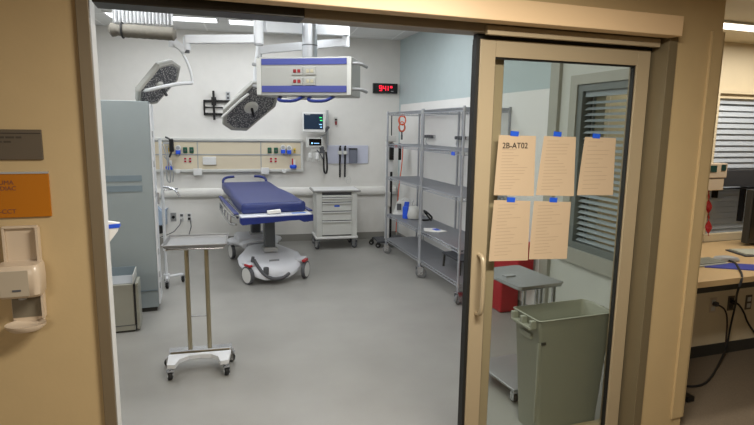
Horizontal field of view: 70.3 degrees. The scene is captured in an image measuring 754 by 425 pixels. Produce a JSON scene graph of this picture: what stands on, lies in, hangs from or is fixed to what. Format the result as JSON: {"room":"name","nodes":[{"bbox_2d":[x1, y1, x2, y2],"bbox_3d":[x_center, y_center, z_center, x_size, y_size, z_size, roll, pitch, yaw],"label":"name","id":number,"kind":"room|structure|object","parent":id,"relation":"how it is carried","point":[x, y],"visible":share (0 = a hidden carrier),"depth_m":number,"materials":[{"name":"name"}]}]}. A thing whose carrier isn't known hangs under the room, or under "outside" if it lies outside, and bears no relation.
{"room":"hospital corridor","nodes":[
{"label":"hospital corridor","id":0,"kind":"room"},
{"bbox_2d":[95,25,399,237],"bbox_3d":[-1.670,-0.981,7.300,4.300,2.810,0.100,-1,9,-12],"label":"wall","id":1,"kind":"structure","parent":0,"point":[221,69],"depth_m":7.25,"materials":[{"name":"paint"}]},
{"bbox_2d":[159,225,162,233],"bbox_3d":[-2.894,0.226,7.139,0.120,0.118,0.060,-1,9,-12],"label":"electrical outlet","id":2,"kind":"object","parent":1,"relation":"attached to","point":[160,226],"visible":0.56,"depth_m":7.12,"materials":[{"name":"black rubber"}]},
{"bbox_2d":[158,206,167,224],"bbox_3d":[-2.838,0.034,7.090,0.135,0.250,0.120,-1,9,-12],"label":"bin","id":3,"kind":"object","parent":1,"relation":"attached to","point":[159,208],"visible":0.5,"depth_m":7.04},
{"bbox_2d":[170,213,175,220],"bbox_3d":[-2.729,0.062,7.171,0.072,0.116,0.020,-1,9,-12],"label":"receptacle","id":4,"kind":"object","parent":1,"relation":"attached to","point":[173,215],"visible":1,"depth_m":7.17,"materials":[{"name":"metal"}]},
{"bbox_2d":[179,213,184,220],"bbox_3d":[-2.625,0.064,7.184,0.072,0.116,0.040,-1,9,-12],"label":"receptacle","id":5,"kind":"object","parent":1,"relation":"attached to","point":[181,215],"visible":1,"depth_m":7.19,"materials":[{"name":"white plastic"}]},
{"bbox_2d":[186,213,191,220],"bbox_3d":[-2.530,0.061,7.204,0.072,0.116,0.040,-1,9,-12],"label":"receptacle","id":6,"kind":"object","parent":1,"relation":"attached to","point":[188,215],"visible":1,"depth_m":7.21,"materials":[{"name":"white plastic"}]},
{"bbox_2d":[203,91,229,119],"bbox_3d":[-2.060,-1.409,7.054,0.441,0.376,0.075,-1,9,-12],"label":"wall bracket","id":7,"kind":"object","parent":1,"relation":"attached to","point":[213,100],"visible":0.84,"depth_m":7.02,"materials":[{"name":"black metal"}]},
{"bbox_2d":[154,138,302,174],"bbox_3d":[-1.974,-0.746,7.169,1.960,0.490,0.095,-1,9,-12],"label":"panel","id":8,"kind":"object","parent":1,"relation":"attached to","point":[197,156],"visible":0.89,"depth_m":7.18,"materials":[{"name":"beige plastic"}]},
{"bbox_2d":[163,136,173,157],"bbox_3d":[-2.678,-0.847,6.895,0.130,0.275,0.170,-1,9,-12],"label":"probe","id":9,"kind":"object","parent":8,"relation":"attached to","point":[171,141],"visible":1,"depth_m":6.82,"materials":[{"name":"black plastic"}]},
{"bbox_2d":[175,145,180,155],"bbox_3d":[-2.603,-0.811,7.006,0.067,0.139,0.060,-1,9,-12],"label":"suction regulator","id":10,"kind":"object","parent":8,"relation":"attached to","point":[178,147],"visible":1,"depth_m":6.98,"materials":[{"name":"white plastic"}]},
{"bbox_2d":[280,145,285,154],"bbox_3d":[-1.280,-0.852,7.294,0.067,0.139,0.060,-1,9,-12],"label":"suction regulator","id":11,"kind":"object","parent":8,"relation":"attached to","point":[282,147],"visible":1,"depth_m":7.26,"materials":[{"name":"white plastic"}]},
{"bbox_2d":[286,145,291,155],"bbox_3d":[-1.201,-0.847,7.312,0.067,0.139,0.060,-1,9,-12],"label":"suction regulator","id":12,"kind":"object","parent":8,"relation":"attached to","point":[288,147],"visible":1,"depth_m":7.28,"materials":[{"name":"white plastic"}]},
{"bbox_2d":[290,158,296,168],"bbox_3d":[-1.148,-0.671,7.329,0.100,0.135,0.105,-1,9,-12],"label":"canister","id":13,"kind":"object","parent":8,"relation":"attached to","point":[293,166],"visible":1,"depth_m":7.30,"materials":[{"name":"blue plastic"}]},
{"bbox_2d":[157,186,395,197],"bbox_3d":[-1.692,-0.275,7.331,4.020,0.125,0.050,-1,9,-12],"label":"rail","id":14,"kind":"object","parent":1,"relation":"attached to","point":[367,190],"visible":0.35,"depth_m":7.22,"materials":[{"name":"paint"}]},
{"bbox_2d":[160,231,395,244],"bbox_3d":[-1.700,0.367,7.453,4.050,0.100,0.012,-1,9,-12],"label":"baseboard","id":15,"kind":"structure","parent":1,"relation":"attached to","point":[361,235],"depth_m":7.61,"materials":[{"name":"rubber"}]},
{"bbox_2d":[302,110,329,144],"bbox_3d":[-0.831,-1.155,7.264,0.374,0.470,0.276,-1,9,-12],"label":"patient monitor","id":16,"kind":"object","parent":1,"relation":"attached to","point":[311,121],"visible":0.99,"depth_m":7.12,"materials":[{"name":"white plastic"}]},
{"bbox_2d":[306,138,322,146],"bbox_3d":[-0.863,-0.956,7.297,0.220,0.125,0.250,-1,9,-12],"label":"module","id":17,"kind":"object","parent":16,"relation":"attached to","point":[310,142],"visible":0.94,"depth_m":7.18,"materials":[{"name":"plastic"}]},
{"bbox_2d":[308,146,324,161],"bbox_3d":[-0.825,-0.795,7.241,0.229,0.213,0.094,-1,9,-12],"label":"cable bundle","id":18,"kind":"object","parent":17,"relation":"hanging from","point":[319,150],"visible":0.99,"depth_m":7.22,"materials":[{"name":"plastic"}]},
{"bbox_2d":[323,150,327,173],"bbox_3d":[-0.713,-0.695,7.372,0.072,0.331,0.045,-1,9,-12],"label":"hose","id":19,"kind":"object","parent":17,"relation":"hanging from","point":[325,153],"visible":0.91,"depth_m":7.36,"materials":[{"name":"black rubber"}]},
{"bbox_2d":[327,145,367,176],"bbox_3d":[-0.407,-0.720,7.529,0.584,0.445,0.082,-1,9,-12],"label":"wall diagnostic set","id":20,"kind":"object","parent":1,"relation":"attached to","point":[336,154],"visible":1,"depth_m":7.51,"materials":[{"name":"plastic"}]},
{"bbox_2d":[349,148,356,162],"bbox_3d":[-0.337,-0.799,7.525,0.115,0.205,0.055,-1,9,-12],"label":"basket","id":21,"kind":"object","parent":20,"relation":"on","point":[352,151],"depth_m":7.50,"materials":[{"name":"grey plastic"}]},
{"bbox_2d":[373,83,397,93],"bbox_3d":[0.114,-1.738,7.496,0.350,0.136,0.052,-1,9,-12],"label":"digital clock","id":22,"kind":"object","parent":1,"relation":"attached to","point":[386,88],"visible":1,"depth_m":7.47,"materials":[{"name":"black plastic"}]},
{"bbox_2d":[94,4,417,39],"bbox_3d":[-0.839,-2.011,4.571,4.800,0.100,5.400,-1,9,-12],"label":"ceiling","id":23,"kind":"structure","parent":0,"point":[102,19],"depth_m":6.73,"materials":[{"name":"tile"}]},
{"bbox_2d":[101,10,111,17],"bbox_3d":[-2.928,-2.181,5.859,0.115,0.019,0.393,-1,9,-12],"label":"recessed light","id":24,"kind":"object","parent":23,"relation":"in","point":[108,13],"depth_m":5.84,"materials":[{"name":"white plastic"}]},
{"bbox_2d":[108,9,176,40],"bbox_3d":[-2.043,-1.612,4.056,1.006,0.558,0.140,-1,9,-12],"label":"privacy curtain","id":25,"kind":"object","parent":23,"relation":"hanging from","point":[126,30],"visible":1,"depth_m":4.11,"materials":[{"name":"fabric"}]},
{"bbox_2d":[173,14,218,23],"bbox_3d":[-2.061,-2.202,6.061,0.510,0.019,0.418,-1,9,-12],"label":"recessed light","id":26,"kind":"object","parent":23,"relation":"in","point":[191,18],"depth_m":6.11,"materials":[{"name":"white plastic"}]},
{"bbox_2d":[106,13,216,22],"bbox_3d":[-2.413,-2.206,6.035,1.160,0.010,0.280,-1,9,-12],"label":"diffuser","id":27,"kind":"object","parent":26,"relation":"attached to","point":[180,18],"depth_m":6.08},
{"bbox_2d":[253,20,263,45],"bbox_3d":[-1.018,-1.700,4.581,0.220,0.521,0.220,-1,9,-12],"label":"column","id":28,"kind":"structure","parent":23,"relation":"attached to","point":[257,24],"depth_m":4.57,"materials":[{"name":"metal"}]},
{"bbox_2d":[135,34,253,103],"bbox_3d":[-1.543,-1.213,4.548,0.985,0.614,0.298,-1,9,-12],"label":"light","id":29,"kind":"object","parent":28,"relation":"attached to","point":[163,75],"visible":0.96,"depth_m":4.48,"materials":[{"name":"paint"}]},
{"bbox_2d":[221,21,349,130],"bbox_3d":[-0.928,-1.348,5.339,0.803,1.064,1.109,8,11,38],"label":"light","id":30,"kind":"object","parent":28,"relation":"hanging from","point":[246,108],"visible":0.84,"depth_m":5.26,"materials":[{"name":"paint"}]},
{"bbox_2d":[227,18,322,25],"bbox_3d":[-1.152,-2.236,6.352,1.200,0.019,0.320,-1,9,-12],"label":"recessed light","id":31,"kind":"object","parent":23,"relation":"in","point":[231,21],"visible":0.4,"depth_m":6.22,"materials":[{"name":"white plastic"}]},
{"bbox_2d":[229,20,252,24],"bbox_3d":[-1.152,-2.239,6.352,1.160,0.010,0.280,-1,9,-12],"label":"diffuser","id":32,"kind":"object","parent":31,"relation":"attached to","point":[231,22],"depth_m":6.27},
{"bbox_2d":[252,23,367,102],"bbox_3d":[-0.560,-1.475,4.747,1.005,1.007,0.544,2,9,10],"label":"boom","id":33,"kind":"object","parent":23,"relation":"hanging from","point":[308,76],"visible":1,"depth_m":4.58,"materials":[{"name":"paint"}]},
{"bbox_2d":[0,0,725,424],"bbox_3d":[-1.426,-0.147,1.738,6.395,2.910,0.202,-2,9,-18],"label":"wall","id":34,"kind":"structure","parent":0,"point":[51,374],"depth_m":1.83,"materials":[{"name":"beige paint"}]},
{"bbox_2d":[0,129,43,159],"bbox_3d":[-1.180,-0.215,1.698,0.206,0.096,0.009,-2,9,-18],"label":"room sign","id":35,"kind":"object","parent":34,"relation":"attached to","point":[15,144],"visible":1,"depth_m":1.71,"materials":[{"name":"plastic"}]},
{"bbox_2d":[0,136,20,142],"bbox_3d":[-1.172,-0.231,1.694,0.080,0.020,0.001,-2,9,-18],"label":"print","id":36,"kind":"object","parent":35,"relation":"attached to","point":[0,136],"depth_m":1.69},
{"bbox_2d":[0,225,46,333],"bbox_3d":[-1.151,0.217,1.729,0.128,0.340,0.106,-2,9,-18],"label":"dispenser","id":37,"kind":"object","parent":34,"relation":"attached to","point":[22,271],"visible":1,"depth_m":1.74,"materials":[{"name":"beige plastic"}]},
{"bbox_2d":[4,319,46,333],"bbox_3d":[-1.155,0.374,1.760,0.118,0.020,0.094,-2,9,-18],"label":"drip tray","id":38,"kind":"object","parent":37,"relation":"on","point":[18,326],"depth_m":1.76,"materials":[{"name":"beige plastic"}]},
{"bbox_2d":[0,171,51,217],"bbox_3d":[-1.181,-0.057,1.723,0.224,0.148,0.010,-2,9,-18],"label":"room sign","id":39,"kind":"object","parent":34,"relation":"attached to","point":[22,194],"visible":1,"depth_m":1.73,"materials":[{"name":"plastic"}]},
{"bbox_2d":[75,0,121,424],"bbox_3d":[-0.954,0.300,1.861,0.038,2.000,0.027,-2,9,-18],"label":"trim","id":40,"kind":"structure","parent":34,"relation":"attached to","point":[82,7],"depth_m":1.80,"materials":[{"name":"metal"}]},
{"bbox_2d":[108,221,119,240],"bbox_3d":[-1.071,0.077,2.042,0.165,0.142,0.046,-2,9,-18],"label":"packet","id":41,"kind":"object","parent":34,"relation":"attached to","point":[114,226],"visible":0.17,"depth_m":2.05,"materials":[{"name":"white paper"}]},
{"bbox_2d":[92,0,304,22],"bbox_3d":[-0.614,-0.773,1.894,0.700,0.131,0.110,-2,9,-18],"label":"trim","id":42,"kind":"structure","parent":34,"relation":"attached to","point":[210,8],"depth_m":1.88,"materials":[{"name":"brown metal"}]},
{"bbox_2d":[214,0,683,37],"bbox_3d":[0.172,-0.790,2.027,2.495,0.086,0.072,-2,9,-18],"label":"trim","id":43,"kind":"structure","parent":34,"relation":"attached to","point":[526,13],"depth_m":2.12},
{"bbox_2d":[300,8,659,38],"bbox_3d":[0.509,-0.819,2.269,1.670,0.129,0.100,-2,9,-18],"label":"trim","id":44,"kind":"structure","parent":34,"relation":"attached to","point":[312,16],"depth_m":2.11,"materials":[{"name":"brown metal"}]},
{"bbox_2d":[457,45,629,424],"bbox_3d":[0.839,0.202,2.624,0.900,1.978,0.045,-2,9,-18],"label":"door","id":45,"kind":"structure","parent":34,"relation":"in","point":[499,64],"depth_m":2.52,"materials":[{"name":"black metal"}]},
{"bbox_2d":[458,33,651,424],"bbox_3d":[0.853,0.212,2.530,0.932,1.987,0.104,-2,9,-18],"label":"door","id":46,"kind":"structure","parent":34,"relation":"in","point":[486,48],"depth_m":2.46,"materials":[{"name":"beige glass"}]},
{"bbox_2d":[489,197,530,260],"bbox_3d":[0.608,0.079,2.449,0.208,0.300,0.007,-2,9,-18],"label":"paper","id":47,"kind":"object","parent":46,"relation":"attached to","point":[509,239],"visible":1,"depth_m":2.45,"materials":[{"name":"paper"}]},
{"bbox_2d":[494,131,535,195],"bbox_3d":[0.622,-0.218,2.406,0.210,0.296,0.007,-2,9,-18],"label":"paper","id":48,"kind":"object","parent":46,"relation":"attached to","point":[515,163],"visible":1,"depth_m":2.41,"materials":[{"name":"paper"}]},
{"bbox_2d":[529,197,570,258],"bbox_3d":[0.815,0.078,2.519,0.220,0.300,0.007,-2,9,-18],"label":"paper","id":49,"kind":"object","parent":46,"relation":"attached to","point":[551,218],"visible":1,"depth_m":2.52,"materials":[{"name":"paper"}]},
{"bbox_2d":[536,131,575,195],"bbox_3d":[0.832,-0.223,2.475,0.211,0.302,0.007,-2,9,-18],"label":"paper","id":50,"kind":"object","parent":46,"relation":"attached to","point":[557,162],"visible":1,"depth_m":2.48,"materials":[{"name":"paper"}]},
{"bbox_2d":[485,25,660,47],"bbox_3d":[0.878,-0.766,2.338,0.902,0.035,0.020,-2,9,-18],"label":"cap","id":51,"kind":"object","parent":46,"relation":"attached to","point":[489,29],"visible":1,"depth_m":2.31,"materials":[{"name":"metal"}]},
{"bbox_2d":[577,133,615,194],"bbox_3d":[1.048,-0.227,2.547,0.211,0.296,0.007,-2,9,-18],"label":"paper","id":52,"kind":"object","parent":46,"relation":"attached to","point":[596,177],"visible":1,"depth_m":2.55,"materials":[{"name":"paper"}]},
{"bbox_2d":[617,37,677,424],"bbox_3d":[1.313,0.146,2.700,0.050,2.100,0.215,-2,9,-18],"label":"trim","id":53,"kind":"structure","parent":34,"relation":"attached to","point":[663,58],"depth_m":2.61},
{"bbox_2d":[670,31,724,418],"bbox_3d":[1.594,0.111,2.726,0.081,1.970,0.092,-2,9,-18],"label":"trim","id":54,"kind":"structure","parent":34,"relation":"attached to","point":[717,39],"depth_m":2.67,"materials":[{"name":"beige paint"}]},
{"bbox_2d":[116,239,753,424],"bbox_3d":[0.642,1.357,2.023,10.708,0.103,11.996,-1,9,-12],"label":"floor","id":55,"kind":"structure","parent":0,"point":[362,339],"depth_m":3.84,"materials":[{"name":"plastic"}]},
{"bbox_2d":[112,266,142,332],"bbox_3d":[-2.152,0.693,4.207,0.540,0.460,0.310,-2,10,-19],"label":"box","id":56,"kind":"object","parent":55,"relation":"on","point":[126,283],"visible":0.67,"depth_m":4.15,"materials":[{"name":"paint"}]},
{"bbox_2d":[100,100,161,311],"bbox_3d":[-2.321,-0.037,4.546,0.866,1.790,0.366,-2,10,-19],"label":"cabinet","id":57,"kind":"object","parent":55,"relation":"on","point":[127,126],"visible":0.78,"depth_m":4.44,"materials":[{"name":"metal"}]},
{"bbox_2d":[158,138,184,288],"bbox_3d":[-2.056,0.006,5.321,0.219,1.470,0.324,-1,9,-12],"label":"pole","id":58,"kind":"object","parent":55,"relation":"on","point":[167,275],"visible":0.97,"depth_m":5.26,"materials":[{"name":"metal"}]},
{"bbox_2d":[161,233,234,379],"bbox_3d":[-1.183,0.606,3.526,0.462,0.870,0.379,-1,9,-13],"label":"stand","id":59,"kind":"object","parent":55,"relation":"on","point":[222,353],"visible":1,"depth_m":3.53,"materials":[{"name":"metal"}]},
{"bbox_2d":[161,233,228,250],"bbox_3d":[-1.173,0.195,3.483,0.396,0.045,0.346,-1,9,-12],"label":"tray","id":60,"kind":"object","parent":59,"relation":"on","point":[189,241],"depth_m":3.49,"materials":[{"name":"silver metal"}]},
{"bbox_2d":[219,175,312,283],"bbox_3d":[-1.386,0.126,6.279,0.848,0.952,2.102,-3,10,-22],"label":"stretcher","id":61,"kind":"object","parent":55,"relation":"on","point":[257,203],"visible":1,"depth_m":5.63,"materials":[{"name":"blue plastic"}]},
{"bbox_2d":[238,244,301,279],"bbox_3d":[-1.154,0.519,5.801,0.689,0.240,0.748,-1,9,-12],"label":"hood","id":62,"kind":"object","parent":61,"relation":"attached to","point":[281,262],"depth_m":5.56,"materials":[{"name":"plastic"}]},
{"bbox_2d":[309,186,360,248],"bbox_3d":[-0.575,0.065,7.242,0.630,0.789,0.463,-1,9,-13],"label":"cart","id":63,"kind":"object","parent":55,"relation":"on","point":[334,208],"visible":1,"depth_m":7.04,"materials":[{"name":"paint"}]},
{"bbox_2d":[369,116,401,247],"bbox_3d":[0.143,-0.410,7.204,0.454,1.759,0.320,-1,9,-12],"label":"stand","id":64,"kind":"object","parent":55,"relation":"on","point":[394,154],"visible":0.6,"depth_m":7.18,"materials":[{"name":"grey metal"}]},
{"bbox_2d":[396,147,402,230],"bbox_3d":[0.284,-0.302,7.009,0.037,1.159,0.122,-6,11,-36],"label":"cord","id":65,"kind":"object","parent":64,"relation":"hanging from","point":[402,147],"visible":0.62,"depth_m":6.96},
{"bbox_2d":[383,109,460,274],"bbox_3d":[0.510,-0.282,6.298,0.527,1.799,1.198,-2,9,-17],"label":"wire shelving","id":66,"kind":"object","parent":55,"relation":"on","point":[410,245],"visible":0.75,"depth_m":6.25,"materials":[{"name":"silver metal"}]},
{"bbox_2d":[398,116,405,139],"bbox_3d":[0.321,-1.100,6.894,0.112,0.321,0.031,-1,9,-12],"label":"cord","id":67,"kind":"object","parent":66,"relation":"hanging from","point":[399,122],"visible":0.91,"depth_m":6.89,"materials":[{"name":"red rubber"}]},
{"bbox_2d":[393,198,413,214],"bbox_3d":[0.332,-0.086,6.808,0.250,0.210,0.164,2,9,9],"label":"monitor","id":68,"kind":"object","parent":66,"relation":"on","point":[398,210],"visible":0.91,"depth_m":6.75,"materials":[{"name":"white plastic"}]},
{"bbox_2d":[402,205,418,218],"bbox_3d":[0.446,-0.004,6.462,0.198,0.160,0.200,-7,12,-42],"label":"clear bag","id":69,"kind":"object","parent":66,"relation":"on","point":[412,212],"visible":0.94,"depth_m":6.40,"materials":[{"name":"plastic"}]},
{"bbox_2d":[422,210,432,220],"bbox_3d":[0.595,0.037,6.271,0.116,0.137,0.090,6,10,28],"label":"stethoscope","id":70,"kind":"object","parent":66,"relation":"on","point":[424,211],"visible":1,"depth_m":6.27,"materials":[{"name":"black rubber"}]},
{"bbox_2d":[416,106,511,304],"bbox_3d":[0.843,-0.120,5.299,0.557,1.799,0.998,-2,9,-17],"label":"wire shelving","id":71,"kind":"object","parent":55,"relation":"on","point":[455,238],"visible":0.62,"depth_m":5.33,"materials":[{"name":"silver metal"}]},
{"bbox_2d":[424,228,446,232],"bbox_3d":[0.593,0.188,5.743,0.196,0.007,0.267,-5,11,-33],"label":"paper sheet","id":72,"kind":"object","parent":71,"relation":"on","point":[425,229],"visible":1,"depth_m":5.72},
{"bbox_2d":[442,250,463,275],"bbox_3d":[0.861,0.500,5.359,0.280,0.151,0.400,-2,9,-17],"label":"step stool","id":73,"kind":"object","parent":71,"relation":"on","point":[452,254],"visible":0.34,"depth_m":5.37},
{"bbox_2d":[492,280,517,312],"bbox_3d":[1.132,0.717,4.833,0.183,0.300,0.250,-2,9,-17],"label":"waste bin","id":74,"kind":"object","parent":55,"relation":"on","point":[505,297],"visible":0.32,"depth_m":4.72,"materials":[{"name":"plastic"}]},
{"bbox_2d":[489,265,562,401],"bbox_3d":[0.872,0.735,3.325,0.339,0.730,0.438,-3,10,-22],"label":"steel table","id":75,"kind":"object","parent":55,"relation":"on","point":[503,368],"visible":0.49,"depth_m":3.25,"materials":[{"name":"silver metal"}]},
{"bbox_2d":[489,354,517,391],"bbox_3d":[0.859,1.000,3.363,0.310,0.015,0.430,-3,10,-22],"label":"shelf","id":76,"kind":"object","parent":75,"relation":"attached to","point":[503,368],"depth_m":3.36,"materials":[{"name":"metal"}]},
{"bbox_2d":[511,299,608,424],"bbox_3d":[0.996,0.841,2.918,0.540,0.652,0.246,-2,10,-19],"label":"waste bin","id":77,"kind":"object","parent":55,"relation":"on","point":[561,345],"visible":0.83,"depth_m":2.83,"materials":[{"name":"plastic"}]},
{"bbox_2d":[685,392,694,402],"bbox_3d":[1.848,1.108,3.254,0.075,0.035,0.131,-2,9,-18],"label":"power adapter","id":78,"kind":"object","parent":55,"relation":"on","point":[688,397],"visible":0.53,"depth_m":3.20,"materials":[{"name":"black plastic"}]},
{"bbox_2d":[397,32,550,230],"bbox_3d":[0.890,-0.744,6.016,0.100,2.810,3.670,-2,9,-17],"label":"wall","id":79,"kind":"structure","parent":0,"point":[433,66],"depth_m":6.12,"materials":[{"name":"paint"}]},
{"bbox_2d":[424,135,435,144],"bbox_3d":[0.638,-0.879,6.493,0.060,0.127,0.220,-2,9,-17],"label":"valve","id":80,"kind":"object","parent":79,"relation":"attached to","point":[425,136],"visible":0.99,"depth_m":6.47,"materials":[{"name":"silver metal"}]},
{"bbox_2d":[454,136,468,146],"bbox_3d":[0.895,-0.748,5.683,0.060,0.127,0.220,-2,9,-17],"label":"valve","id":81,"kind":"object","parent":79,"relation":"attached to","point":[455,137],"visible":0.81,"depth_m":5.68,"materials":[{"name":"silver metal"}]},
{"bbox_2d":[397,231,526,305],"bbox_3d":[0.826,0.600,6.190,0.012,0.100,3.555,-2,9,-17],"label":"baseboard","id":82,"kind":"structure","parent":79,"relation":"attached to","point":[519,301],"depth_m":5.32,"materials":[{"name":"rubber"}]},
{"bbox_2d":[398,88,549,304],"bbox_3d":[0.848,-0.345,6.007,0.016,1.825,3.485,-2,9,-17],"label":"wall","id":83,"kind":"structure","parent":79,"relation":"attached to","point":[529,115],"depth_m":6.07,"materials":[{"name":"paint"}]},
{"bbox_2d":[494,242,534,270],"bbox_3d":[1.189,0.394,4.672,0.175,0.330,0.440,-2,9,-17],"label":"sharps container","id":84,"kind":"object","parent":79,"relation":"attached to","point":[530,263],"visible":0.03,"depth_m":4.49,"materials":[{"name":"red plastic"}]},
{"bbox_2d":[538,63,562,302],"bbox_3d":[1.384,-0.457,4.245,0.030,2.810,0.110,-2,9,-17],"label":"trim","id":85,"kind":"structure","parent":79,"relation":"attached to","point":[556,68],"depth_m":4.18,"materials":[{"name":"metal"}]},
{"bbox_2d":[548,63,628,359],"bbox_3d":[1.588,-0.386,3.817,0.100,2.810,1.000,-2,9,-17],"label":"wall","id":86,"kind":"structure","parent":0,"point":[579,282],"depth_m":4.03,"materials":[{"name":"paint"}]},
{"bbox_2d":[562,68,628,277],"bbox_3d":[1.589,-0.277,3.766,0.116,1.390,0.730,-2,9,-17],"label":"window","id":87,"kind":"structure","parent":86,"relation":"attached to","point":[586,92],"depth_m":3.86,"materials":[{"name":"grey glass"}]},
{"bbox_2d":[582,97,753,238],"bbox_3d":[2.885,-0.390,5.418,3.100,2.350,0.051,-2,9,-18],"label":"wall","id":88,"kind":"structure","parent":0,"point":[594,98],"depth_m":5.15,"materials":[{"name":"paint"}]},
{"bbox_2d":[586,42,753,246],"bbox_3d":[3.136,-0.206,4.439,3.250,2.300,0.101,-2,9,-18],"label":"wall","id":89,"kind":"structure","parent":0,"point":[737,71],"depth_m":4.06,"materials":[{"name":"paint"}]},
{"bbox_2d":[708,163,727,190],"bbox_3d":[2.518,-0.275,4.071,0.210,0.205,0.148,-2,9,-18],"label":"control box","id":90,"kind":"object","parent":89,"relation":"attached to","point":[718,171],"visible":0.51,"depth_m":4.01,"materials":[{"name":"beige plastic"}]},
{"bbox_2d":[705,191,711,235],"bbox_3d":[2.559,0.004,4.131,0.083,0.360,0.038,-2,9,-18],"label":"strap","id":91,"kind":"object","parent":90,"relation":"hanging from","point":[708,226],"visible":0.88,"depth_m":4.13,"materials":[{"name":"fabric"}]},
{"bbox_2d":[702,88,753,241],"bbox_3d":[3.358,-0.387,4.409,1.635,1.188,0.040,-2,9,-18],"label":"alcove window","id":92,"kind":"structure","parent":89,"relation":"in","point":[736,235],"depth_m":4.23,"materials":[{"name":"paint"}]},
{"bbox_2d":[705,93,753,232],"bbox_3d":[3.351,-0.383,4.487,1.600,1.150,0.090,-2,9,-18],"label":"window blind","id":93,"kind":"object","parent":89,"relation":"in","point":[734,141],"depth_m":4.30,"materials":[{"name":"plastic"}]},
{"bbox_2d":[691,287,753,346],"bbox_3d":[3.222,0.657,4.138,3.340,0.690,0.081,-2,9,-18],"label":"wall","id":94,"kind":"structure","parent":0,"point":[708,328],"depth_m":3.86,"materials":[{"name":"paint"}]},
{"bbox_2d":[709,297,718,312],"bbox_3d":[2.400,0.663,3.799,0.060,0.110,0.040,-2,9,-18],"label":"receptacle","id":95,"kind":"object","parent":94,"relation":"attached to","point":[712,308],"visible":0.94,"depth_m":3.81,"materials":[{"name":"beige plastic"}]},
{"bbox_2d":[712,303,727,345],"bbox_3d":[2.449,0.807,3.825,0.196,0.352,0.017,-3,10,-21],"label":"cable","id":96,"kind":"object","parent":95,"relation":"attached to","point":[722,307],"visible":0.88,"depth_m":3.84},
{"bbox_2d":[690,338,753,358],"bbox_3d":[3.232,0.963,4.144,3.340,0.085,0.010,-2,9,-18],"label":"baseboard","id":97,"kind":"structure","parent":94,"relation":"attached to","point":[743,344],"depth_m":3.90,"materials":[{"name":"rubber"}]},
{"bbox_2d":[697,240,753,293],"bbox_3d":[3.054,0.330,3.938,2.960,0.085,0.850,-2,9,-18],"label":"desk","id":98,"kind":"object","parent":94,"relation":"attached to","point":[709,279],"visible":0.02,"depth_m":3.32,"materials":[{"name":"brown wood"}]},
{"bbox_2d":[700,257,727,266],"bbox_3d":[2.143,0.328,3.537,0.310,0.019,0.150,-3,10,-20],"label":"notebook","id":99,"kind":"object","parent":98,"relation":"on","point":[704,261],"visible":0.55,"depth_m":3.52,"materials":[{"name":"paper"}]},
{"bbox_2d":[686,260,742,386],"bbox_3d":[2.287,0.709,3.507,0.753,0.750,0.222,-8,12,-44],"label":"cable","id":100,"kind":"object","parent":98,"relation":"hanging from","point":[735,263],"visible":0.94,"depth_m":3.55,"materials":[{"name":"black rubber"}]},
{"bbox_2d":[697,282,753,293],"bbox_3d":[3.182,0.384,3.717,2.860,0.050,0.260,-2,9,-18],"label":"desk edge","id":101,"kind":"object","parent":98,"relation":"on","point":[748,284],"depth_m":3.23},
{"bbox_2d":[713,255,739,261],"bbox_3d":[2.369,0.309,3.628,0.170,0.033,0.070,3,9,11],"label":"computer mouse","id":102,"kind":"object","parent":98,"relation":"on","point":[726,258],"visible":0.88,"depth_m":3.60,"materials":[{"name":"grey plastic"}]},
{"bbox_2d":[705,263,753,270],"bbox_3d":[2.375,0.351,3.454,0.522,0.005,0.159,3,9,13],"label":"folder","id":103,"kind":"object","parent":98,"relation":"on","point":[729,265],"visible":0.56,"depth_m":3.45,"materials":[{"name":"plastic"}]},
{"bbox_2d":[726,249,753,256],"bbox_3d":[2.734,0.287,3.853,0.330,0.016,0.200,0,9,-4],"label":"keyboard","id":104,"kind":"object","parent":98,"relation":"on","point":[743,252],"visible":1,"depth_m":3.84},
{"bbox_2d":[741,189,753,244],"bbox_3d":[3.056,0.029,4.167,0.510,0.435,0.150,-2,9,-18],"label":"computer monitor","id":105,"kind":"object","parent":98,"relation":"on","point":[747,237],"visible":1,"depth_m":4.07,"materials":[{"name":"black plastic"}]},
{"bbox_2d":[727,295,734,310],"bbox_3d":[2.565,0.658,3.853,0.060,0.110,0.040,-2,9,-18],"label":"receptacle","id":106,"kind":"object","parent":94,"relation":"attached to","point":[730,306],"visible":0.73,"depth_m":3.86,"materials":[{"name":"black plastic"}]},
{"bbox_2d":[730,301,753,332],"bbox_3d":[2.673,0.776,3.896,0.326,0.307,0.020,-3,10,-20],"label":"cable","id":107,"kind":"object","parent":106,"relation":"attached to","point":[738,304],"visible":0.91,"depth_m":3.89,"materials":[{"name":"black rubber"}]},
{"bbox_2d":[744,295,751,309],"bbox_3d":[2.725,0.658,3.923,0.060,0.110,0.010,-2,9,-18],"label":"receptacle","id":108,"kind":"object","parent":94,"relation":"attached to","point":[748,301],"visible":1,"depth_m":3.92,"materials":[{"name":"plastic"}]},
{"bbox_2d":[711,169,753,220],"bbox_3d":[2.815,-0.148,4.239,0.570,0.460,0.090,-2,9,-18],"label":"computer monitor","id":109,"kind":"object","parent":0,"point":[742,180],"visible":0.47,"depth_m":4.20,"materials":[{"name":"black plastic"}]},
{"bbox_2d":[723,0,753,43],"bbox_3d":[4.105,-0.807,0.877,3.600,0.075,7.300,-2,9,-18],"label":"ceiling","id":110,"kind":"structure","parent":0,"point":[735,10],"depth_m":3.15,"materials":[{"name":"paint"}]},
{"bbox_2d":[723,20,753,32],"bbox_3d":[2.724,-1.203,3.549,1.940,0.014,0.180,-2,9,-18],"label":"recessed light","id":111,"kind":"object","parent":110,"relation":"in","point":[728,24],"visible":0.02,"depth_m":3.38,"materials":[{"name":"white plastic"}]},
{"bbox_2d":[723,23,753,31],"bbox_3d":[2.724,-1.203,3.549,1.900,0.010,0.150,-2,9,-18],"label":"diffuser","id":112,"kind":"object","parent":111,"relation":"attached to","point":[745,27],"depth_m":3.42,"materials":[{"name":"plastic"}]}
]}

